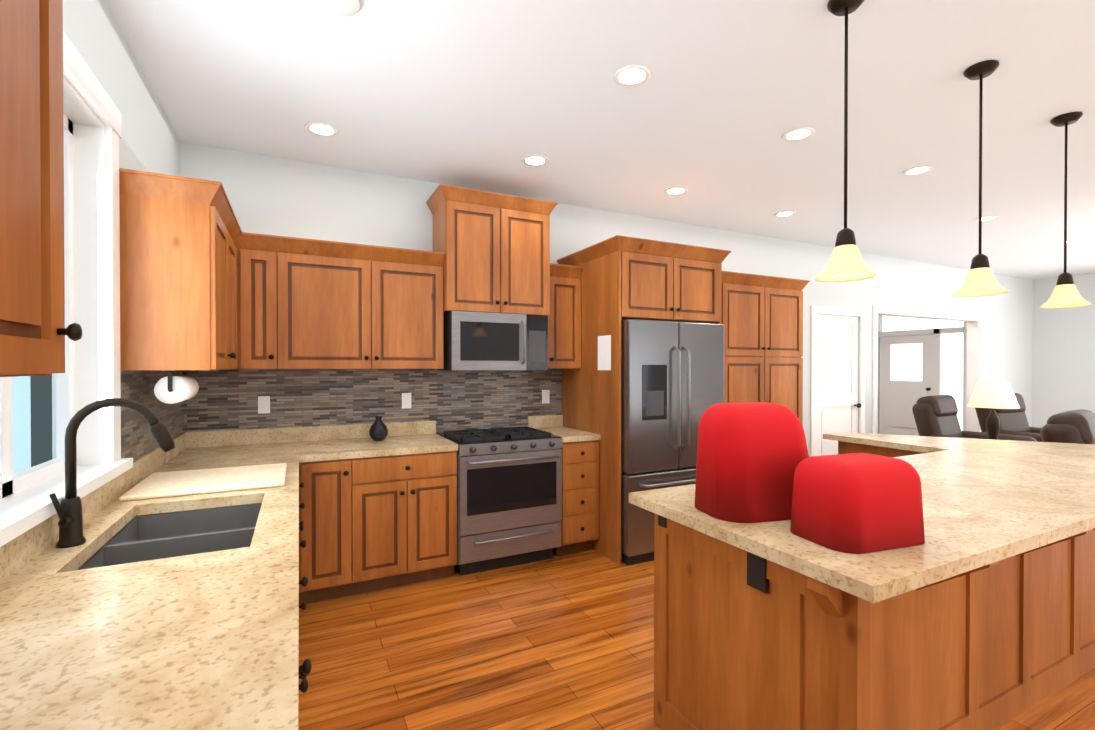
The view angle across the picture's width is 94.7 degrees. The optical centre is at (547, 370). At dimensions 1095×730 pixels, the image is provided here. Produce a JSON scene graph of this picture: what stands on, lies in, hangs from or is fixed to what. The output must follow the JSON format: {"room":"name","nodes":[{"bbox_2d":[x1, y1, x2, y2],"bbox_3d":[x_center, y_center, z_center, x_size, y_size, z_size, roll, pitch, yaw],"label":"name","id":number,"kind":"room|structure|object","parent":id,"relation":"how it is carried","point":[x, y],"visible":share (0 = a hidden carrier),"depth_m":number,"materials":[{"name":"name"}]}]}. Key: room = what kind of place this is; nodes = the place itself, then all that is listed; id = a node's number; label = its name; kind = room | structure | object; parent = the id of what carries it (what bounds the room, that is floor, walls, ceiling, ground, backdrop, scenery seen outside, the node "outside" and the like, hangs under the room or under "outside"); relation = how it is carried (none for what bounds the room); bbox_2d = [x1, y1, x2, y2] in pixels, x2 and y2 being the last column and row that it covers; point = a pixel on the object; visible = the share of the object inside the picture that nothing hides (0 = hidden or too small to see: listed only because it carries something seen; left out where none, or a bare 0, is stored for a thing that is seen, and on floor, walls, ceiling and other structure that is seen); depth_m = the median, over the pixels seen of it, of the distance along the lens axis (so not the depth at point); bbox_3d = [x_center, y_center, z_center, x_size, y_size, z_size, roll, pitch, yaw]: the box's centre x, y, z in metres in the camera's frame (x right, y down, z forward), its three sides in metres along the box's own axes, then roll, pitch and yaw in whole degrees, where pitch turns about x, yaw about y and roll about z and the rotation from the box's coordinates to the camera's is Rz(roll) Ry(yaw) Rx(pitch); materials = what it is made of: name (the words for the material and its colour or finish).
{"room":"kitchen","nodes":[
{"label":"kitchen","id":0,"kind":"room"},
{"bbox_2d":[63,0,179,370],"bbox_3d":[-1.360,-0.008,1.057,0.160,2.850,11.900,0,0,-26],"label":"wall","id":1,"kind":"structure","parent":0,"point":[149,141],"depth_m":2.19,"materials":[{"name":"grey paint"}]},
{"bbox_2d":[0,0,81,376],"bbox_3d":[-0.769,-0.399,0.420,0.333,0.822,1.002,0,0,-26],"label":"upper cabinet","id":2,"kind":"object","parent":1,"relation":"attached to","point":[34,331],"visible":1,"depth_m":0.78,"materials":[{"name":"brown wood"}]},
{"bbox_2d":[0,31,132,546],"bbox_3d":[-1.536,-0.321,1.480,0.210,1.450,1.240,0,0,-26],"label":"window","id":3,"kind":"structure","parent":1,"relation":"in","point":[92,121],"depth_m":1.91,"materials":[{"name":"white"}]},
{"bbox_2d":[119,172,238,369],"bbox_3d":[-1.819,-0.408,2.555,0.337,0.810,0.880,0,0,-26],"label":"upper cabinet","id":4,"kind":"object","parent":1,"relation":"attached to","point":[179,235],"depth_m":2.17,"materials":[{"name":"brown wood"}]},
{"bbox_2d":[154,370,198,403],"bbox_3d":[-1.741,0.074,2.374,0.124,0.148,0.330,0,0,-26],"label":"paper towel holder","id":5,"kind":"object","parent":4,"relation":"attached to","point":[170,389],"visible":0.98,"depth_m":2.26,"materials":[{"name":"white paper"}]},
{"bbox_2d":[105,0,1094,279],"bbox_3d":[3.825,-1.511,3.601,12.100,0.120,11.900,0,0,-26],"label":"ceiling","id":6,"kind":"structure","parent":0,"point":[483,94],"depth_m":2.74,"materials":[{"name":"white paint"}]},
{"bbox_2d":[305,122,338,136],"bbox_3d":[-1.353,-1.442,3.023,0.188,0.006,0.188,0,0,-26],"label":"recessed light","id":7,"kind":"object","parent":6,"relation":"in","point":[321,129],"visible":1,"depth_m":3.02,"materials":[{"name":"white"}]},
{"bbox_2d":[321,0,359,16],"bbox_3d":[-0.800,-1.421,1.947,0.140,0.034,0.140,0,0,-26],"label":"recessed light","id":8,"kind":"object","parent":6,"relation":"attached to","point":[345,8],"visible":1,"depth_m":1.95,"materials":[{"name":"white plastic"}]},
{"bbox_2d":[522,155,548,166],"bbox_3d":[-0.085,-1.446,3.481,0.188,0.006,0.188,0,0,-26],"label":"recessed light","id":9,"kind":"object","parent":6,"relation":"in","point":[535,160],"visible":1,"depth_m":3.47,"materials":[{"name":"white plastic"}]},
{"bbox_2d":[613,65,651,86],"bbox_3d":[0.415,-1.439,2.468,0.188,0.006,0.188,0,0,-26],"label":"recessed light","id":10,"kind":"object","parent":6,"relation":"in","point":[632,76],"visible":1,"depth_m":2.46,"materials":[{"name":"white"}]},
{"bbox_2d":[664,187,687,194],"bbox_3d":[1.037,-1.450,4.079,0.188,0.006,0.188,0,0,-26],"label":"recessed light","id":11,"kind":"object","parent":6,"relation":"in","point":[676,191],"visible":1,"depth_m":4.08,"materials":[{"name":"white"}]},
{"bbox_2d":[774,211,795,216],"bbox_3d":[2.208,-1.454,4.689,0.188,0.006,0.188,0,0,-26],"label":"recessed light","id":12,"kind":"object","parent":6,"relation":"in","point":[785,214],"visible":1,"depth_m":4.69,"materials":[{"name":"white"}]},
{"bbox_2d":[781,127,815,141],"bbox_3d":[1.536,-1.443,3.087,0.188,0.006,0.188,0,0,-26],"label":"recessed light","id":13,"kind":"object","parent":6,"relation":"in","point":[798,134],"visible":1,"depth_m":3.08,"materials":[{"name":"white"}]},
{"bbox_2d":[815,0,876,281],"bbox_3d":[1.159,-0.899,1.957,0.208,1.076,0.208,0,0,-26],"label":"pendant light","id":14,"kind":"object","parent":6,"relation":"hanging from","point":[846,263],"visible":1,"depth_m":1.95,"materials":[{"name":"yellow glass"}]},
{"bbox_2d":[902,165,933,175],"bbox_3d":[2.685,-1.447,3.653,0.188,0.006,0.188,0,0,-26],"label":"recessed light","id":15,"kind":"object","parent":6,"relation":"in","point":[917,170],"visible":0.98,"depth_m":3.65,"materials":[{"name":"white"}]},
{"bbox_2d":[952,60,1008,296],"bbox_3d":[2.065,-0.902,2.404,0.208,1.076,0.208,0,0,-26],"label":"pendant light","id":16,"kind":"object","parent":6,"relation":"hanging from","point":[980,280],"visible":1,"depth_m":2.39,"materials":[{"name":"yellow glass"}]},
{"bbox_2d":[974,215,999,221],"bbox_3d":[4.212,-1.455,4.829,0.188,0.006,0.188,0,0,-26],"label":"recessed light","id":17,"kind":"object","parent":6,"relation":"in","point":[988,218],"visible":0.92,"depth_m":4.83,"materials":[{"name":"white"}]},
{"bbox_2d":[1040,112,1091,307],"bbox_3d":[2.958,-0.905,2.877,0.208,1.076,0.208,0,0,-26],"label":"pendant light","id":18,"kind":"object","parent":6,"relation":"hanging from","point":[1065,294],"visible":1,"depth_m":2.87,"materials":[{"name":"yellow glass"}]},
{"bbox_2d":[1062,239,1084,243],"bbox_3d":[5.961,-1.461,5.714,0.188,0.006,0.188,0,0,-26],"label":"recessed light","id":19,"kind":"object","parent":6,"relation":"in","point":[1075,241],"visible":0.85,"depth_m":5.71,"materials":[{"name":"white"}]},
{"bbox_2d":[180,142,1032,456],"bbox_3d":[2.755,-0.041,5.782,12.100,2.850,0.140,0,0,-26],"label":"wall","id":20,"kind":"structure","parent":0,"point":[280,196],"depth_m":4.71,"materials":[{"name":"grey paint"}]},
{"bbox_2d":[234,232,289,368],"bbox_3d":[-1.830,-0.413,3.245,0.289,0.810,0.347,0,0,-26],"label":"upper cabinet","id":21,"kind":"object","parent":20,"relation":"attached to","point":[263,262],"depth_m":3.10,"materials":[{"name":"brown wood"}]},
{"bbox_2d":[258,396,269,413],"bbox_3d":[-1.907,0.231,3.390,0.070,0.116,0.007,0,0,-26],"label":"electrical outlet","id":22,"kind":"object","parent":20,"relation":"attached to","point":[263,404],"visible":1,"depth_m":3.39,"materials":[{"name":"white plastic"}]},
{"bbox_2d":[290,237,381,368],"bbox_3d":[-1.505,-0.414,3.406,0.672,0.810,0.347,0,0,-26],"label":"upper cabinet","id":23,"kind":"object","parent":20,"relation":"attached to","point":[303,303],"depth_m":3.28,"materials":[{"name":"brown wood"}]},
{"bbox_2d":[402,393,410,408],"bbox_3d":[-1.064,0.228,3.806,0.070,0.116,0.007,0,0,-26],"label":"electrical outlet","id":24,"kind":"object","parent":20,"relation":"attached to","point":[406,400],"visible":1,"depth_m":3.80,"materials":[{"name":"white plastic"}]},
{"bbox_2d":[382,248,444,368],"bbox_3d":[-1.062,-0.416,3.624,0.552,0.810,0.347,0,0,-26],"label":"upper cabinet","id":25,"kind":"object","parent":20,"relation":"attached to","point":[412,280],"depth_m":3.49,"materials":[{"name":"brown wood"}]},
{"bbox_2d":[426,184,557,315],"bbox_3d":[-0.427,-0.860,3.886,0.918,0.870,0.433,0,0,-26],"label":"upper cabinet","id":26,"kind":"object","parent":20,"relation":"attached to","point":[494,247],"visible":1,"depth_m":3.70,"materials":[{"name":"brown wood"}]},
{"bbox_2d":[437,311,547,369],"bbox_3d":[-0.418,-0.211,3.873,0.750,0.418,0.471,0,0,-26],"label":"microwave","id":27,"kind":"object","parent":26,"relation":"attached to","point":[485,341],"visible":0.96,"depth_m":3.68,"materials":[{"name":"grey metal"}]},
{"bbox_2d":[542,390,549,403],"bbox_3d":[-0.014,0.224,4.323,0.070,0.116,0.007,0,0,-26],"label":"electrical outlet","id":28,"kind":"object","parent":20,"relation":"attached to","point":[545,396],"visible":1,"depth_m":4.32,"materials":[{"name":"white plastic"}]},
{"bbox_2d":[548,263,582,368],"bbox_3d":[0.068,-0.425,4.163,0.308,0.822,0.378,0,0,-26],"label":"upper cabinet","id":29,"kind":"object","parent":20,"relation":"attached to","point":[564,334],"visible":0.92,"depth_m":4.03,"materials":[{"name":"brown wood"}]},
{"bbox_2d":[810,306,865,456],"bbox_3d":[3.497,0.315,6.078,1.000,2.135,0.130,0,0,-26],"label":"door","id":30,"kind":"structure","parent":20,"relation":"attached to","point":[835,405],"depth_m":6.08,"materials":[{"name":"white wood"}]},
{"bbox_2d":[872,305,982,433],"bbox_3d":[5.271,0.273,7.014,2.670,2.205,0.161,0,0,-26],"label":"trim","id":31,"kind":"structure","parent":20,"relation":"attached to","point":[974,348],"depth_m":7.32,"materials":[{"name":"white wood"}]},
{"bbox_2d":[298,549,1094,729],"bbox_3d":[3.825,1.459,3.622,12.100,0.120,11.900,0,0,-26],"label":"floor","id":32,"kind":"structure","parent":0,"point":[564,642],"depth_m":2.48,"materials":[{"name":"brown wood"}]},
{"bbox_2d":[299,664,302,692],"bbox_3d":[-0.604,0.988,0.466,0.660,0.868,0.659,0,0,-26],"label":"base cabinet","id":33,"kind":"object","parent":32,"relation":"on","point":[300,666],"depth_m":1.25,"materials":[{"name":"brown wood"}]},
{"bbox_2d":[299,526,302,609],"bbox_3d":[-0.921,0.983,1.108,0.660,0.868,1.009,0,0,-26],"label":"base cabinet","id":34,"kind":"object","parent":32,"relation":"on","point":[301,527],"depth_m":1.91,"materials":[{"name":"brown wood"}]},
{"bbox_2d":[0,369,600,729],"bbox_3d":[-0.084,0.376,1.742,2.726,0.742,4.597,0,0,-26],"label":"countertop","id":35,"kind":"structure","parent":34,"relation":"on","point":[174,613],"depth_m":1.42,"materials":[{"name":"stone"}]},
{"bbox_2d":[49,398,175,547],"bbox_3d":[-1.273,0.294,1.485,0.281,0.421,0.116,0,0,-26],"label":"faucet","id":36,"kind":"object","parent":35,"relation":"on","point":[69,512],"depth_m":1.46,"materials":[{"name":"brown metal"}]},
{"bbox_2d":[77,503,261,569],"bbox_3d":[-1.193,0.646,1.662,0.450,0.202,0.720,0,0,-26],"label":"sink","id":37,"kind":"object","parent":35,"relation":"in","point":[147,535],"depth_m":1.73,"materials":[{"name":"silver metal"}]},
{"bbox_2d":[119,463,286,500],"bbox_3d":[-1.489,0.488,2.262,0.560,0.019,0.490,0,0,-26],"label":"cutting board","id":38,"kind":"object","parent":35,"relation":"on","point":[182,483],"visible":0.96,"depth_m":2.18,"materials":[{"name":"beige wood"}]},
{"bbox_2d":[369,416,387,440],"bbox_3d":[-1.180,0.405,3.523,0.126,0.168,0.128,0,0,-26],"label":"vase","id":39,"kind":"object","parent":35,"relation":"on","point":[378,430],"visible":1,"depth_m":3.48,"materials":[{"name":"black ceramic"}]},
{"bbox_2d":[299,503,302,525],"bbox_3d":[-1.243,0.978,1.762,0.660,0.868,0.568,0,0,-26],"label":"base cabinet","id":40,"kind":"object","parent":32,"relation":"on","point":[301,522],"depth_m":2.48,"materials":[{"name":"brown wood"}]},
{"bbox_2d":[299,451,456,604],"bbox_3d":[-1.166,0.967,3.407,0.975,0.868,0.662,0,0,-26],"label":"base cabinet","id":41,"kind":"object","parent":32,"relation":"on","point":[376,523],"visible":0.92,"depth_m":3.14,"materials":[{"name":"brown wood"}]},
{"bbox_2d":[436,426,561,575],"bbox_3d":[-0.364,0.931,3.772,0.770,0.935,0.691,0,0,-26],"label":"range","id":42,"kind":"object","parent":32,"relation":"on","point":[509,496],"visible":0.98,"depth_m":3.51,"materials":[{"name":"metal"}]},
{"bbox_2d":[553,440,598,556],"bbox_3d":[0.122,0.962,4.041,0.324,0.868,0.662,0,0,-26],"label":"base cabinet","id":43,"kind":"object","parent":32,"relation":"on","point":[580,501],"visible":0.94,"depth_m":3.77,"materials":[{"name":"brown wood"}]},
{"bbox_2d":[557,235,730,564],"bbox_3d":[0.773,0.219,4.209,1.090,2.352,0.928,0,0,-26],"label":"cabinet","id":44,"kind":"object","parent":32,"relation":"on","point":[624,277],"visible":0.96,"depth_m":3.81,"materials":[{"name":"brown wood"}]},
{"bbox_2d":[598,335,610,369],"bbox_3d":[0.426,-0.132,3.787,0.002,0.260,0.180,0,0,-26],"label":"paper","id":45,"kind":"object","parent":44,"relation":"attached to","point":[604,352],"visible":1,"depth_m":3.78,"materials":[{"name":"white paper"}]},
{"bbox_2d":[621,319,723,564],"bbox_3d":[0.798,0.513,4.161,0.918,1.765,0.986,0,0,-26],"label":"fridge","id":46,"kind":"object","parent":32,"relation":"on","point":[672,382],"visible":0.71,"depth_m":3.69,"materials":[{"name":"grey metal"}]},
{"bbox_2d":[721,271,809,425],"bbox_3d":[1.734,0.275,4.783,1.238,2.232,0.748,0,0,-26],"label":"pantry cabinet","id":47,"kind":"object","parent":32,"relation":"on","point":[762,318],"visible":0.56,"depth_m":4.49,"materials":[{"name":"brown wood"}]},
{"bbox_2d":[629,500,1094,729],"bbox_3d":[2.044,0.971,2.839,3.736,0.868,1.685,0,0,-26],"label":"kitchen island","id":48,"kind":"object","parent":32,"relation":"on","point":[975,610],"depth_m":1.79,"materials":[{"name":"brown wood"}]},
{"bbox_2d":[629,432,1094,603],"bbox_3d":[2.186,0.514,2.903,4.070,0.040,1.830,0,0,-26],"label":"island countertop","id":49,"kind":"structure","parent":48,"relation":"on","point":[985,502],"depth_m":1.79,"materials":[{"name":"beige stone"}]},
{"bbox_2d":[695,402,808,522],"bbox_3d":[0.751,0.309,1.821,0.422,0.384,0.322,0,0,-26],"label":"cover","id":50,"kind":"object","parent":49,"relation":"on","point":[751,456],"visible":0.94,"depth_m":1.70,"materials":[{"name":"red fabric"}]},
{"bbox_2d":[790,453,924,553],"bbox_3d":[0.937,0.384,1.534,0.340,0.239,0.240,0,0,-18],"label":"cover","id":51,"kind":"object","parent":49,"relation":"on","point":[857,503],"visible":1,"depth_m":1.43,"materials":[{"name":"red fabric"}]},
{"bbox_2d":[912,395,1036,441],"bbox_3d":[4.979,0.824,5.923,0.940,1.038,0.996,0,0,-31],"label":"recliner","id":52,"kind":"object","parent":32,"relation":"on","point":[935,415],"visible":0.33,"depth_m":6.05,"materials":[{"name":"brown leather"}]},
{"bbox_2d":[975,393,1041,441],"bbox_3d":[6.130,0.821,6.356,0.940,1.038,0.996,0,0,-18],"label":"recliner","id":53,"kind":"object","parent":32,"relation":"on","point":[1013,421],"visible":0.27,"depth_m":6.56,"materials":[{"name":"brown leather"}]},
{"bbox_2d":[1040,409,1094,443],"bbox_3d":[4.399,0.839,3.742,0.940,1.038,0.996,0,0,-36],"label":"recliner","id":54,"kind":"object","parent":32,"relation":"on","point":[1075,426],"visible":0.42,"depth_m":3.83,"materials":[{"name":"brown leather"}]},
{"bbox_3d":[4.473,1.089,5.065,0.560,0.600,0.560,0,0,-26],"label":"side table","id":55,"kind":"object","parent":32,"relation":"on","visible":0},
{"bbox_2d":[968,381,1019,439],"bbox_3d":[4.473,0.448,5.060,0.400,0.680,0.400,0,0,-26],"label":"table lamp","id":56,"kind":"object","parent":55,"relation":"on","point":[992,395],"visible":0.77,"depth_m":4.97,"materials":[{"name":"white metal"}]},
{"bbox_2d":[878,273,1094,433],"bbox_3d":[9.050,-0.044,6.187,0.150,2.850,11.900,0,0,-26],"label":"wall","id":57,"kind":"structure","parent":0,"point":[1063,359],"depth_m":7.95,"materials":[{"name":"grey paint"}]},
{"bbox_2d":[877,322,966,435],"bbox_3d":[7.250,0.061,9.816,0.170,2.590,1.680,0,0,-26],"label":"door","id":58,"kind":"structure","parent":57,"relation":"attached to","point":[911,367],"depth_m":9.96,"materials":[{"name":"white wood"}]},
{"label":"outside","id":59,"kind":"structure","parent":0,"visible":0},
{"bbox_2d":[12,316,962,473],"bbox_3d":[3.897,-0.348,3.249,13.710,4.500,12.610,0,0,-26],"label":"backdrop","id":60,"kind":"structure","parent":59,"point":[21,398],"depth_m":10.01,"materials":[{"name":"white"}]}
]}

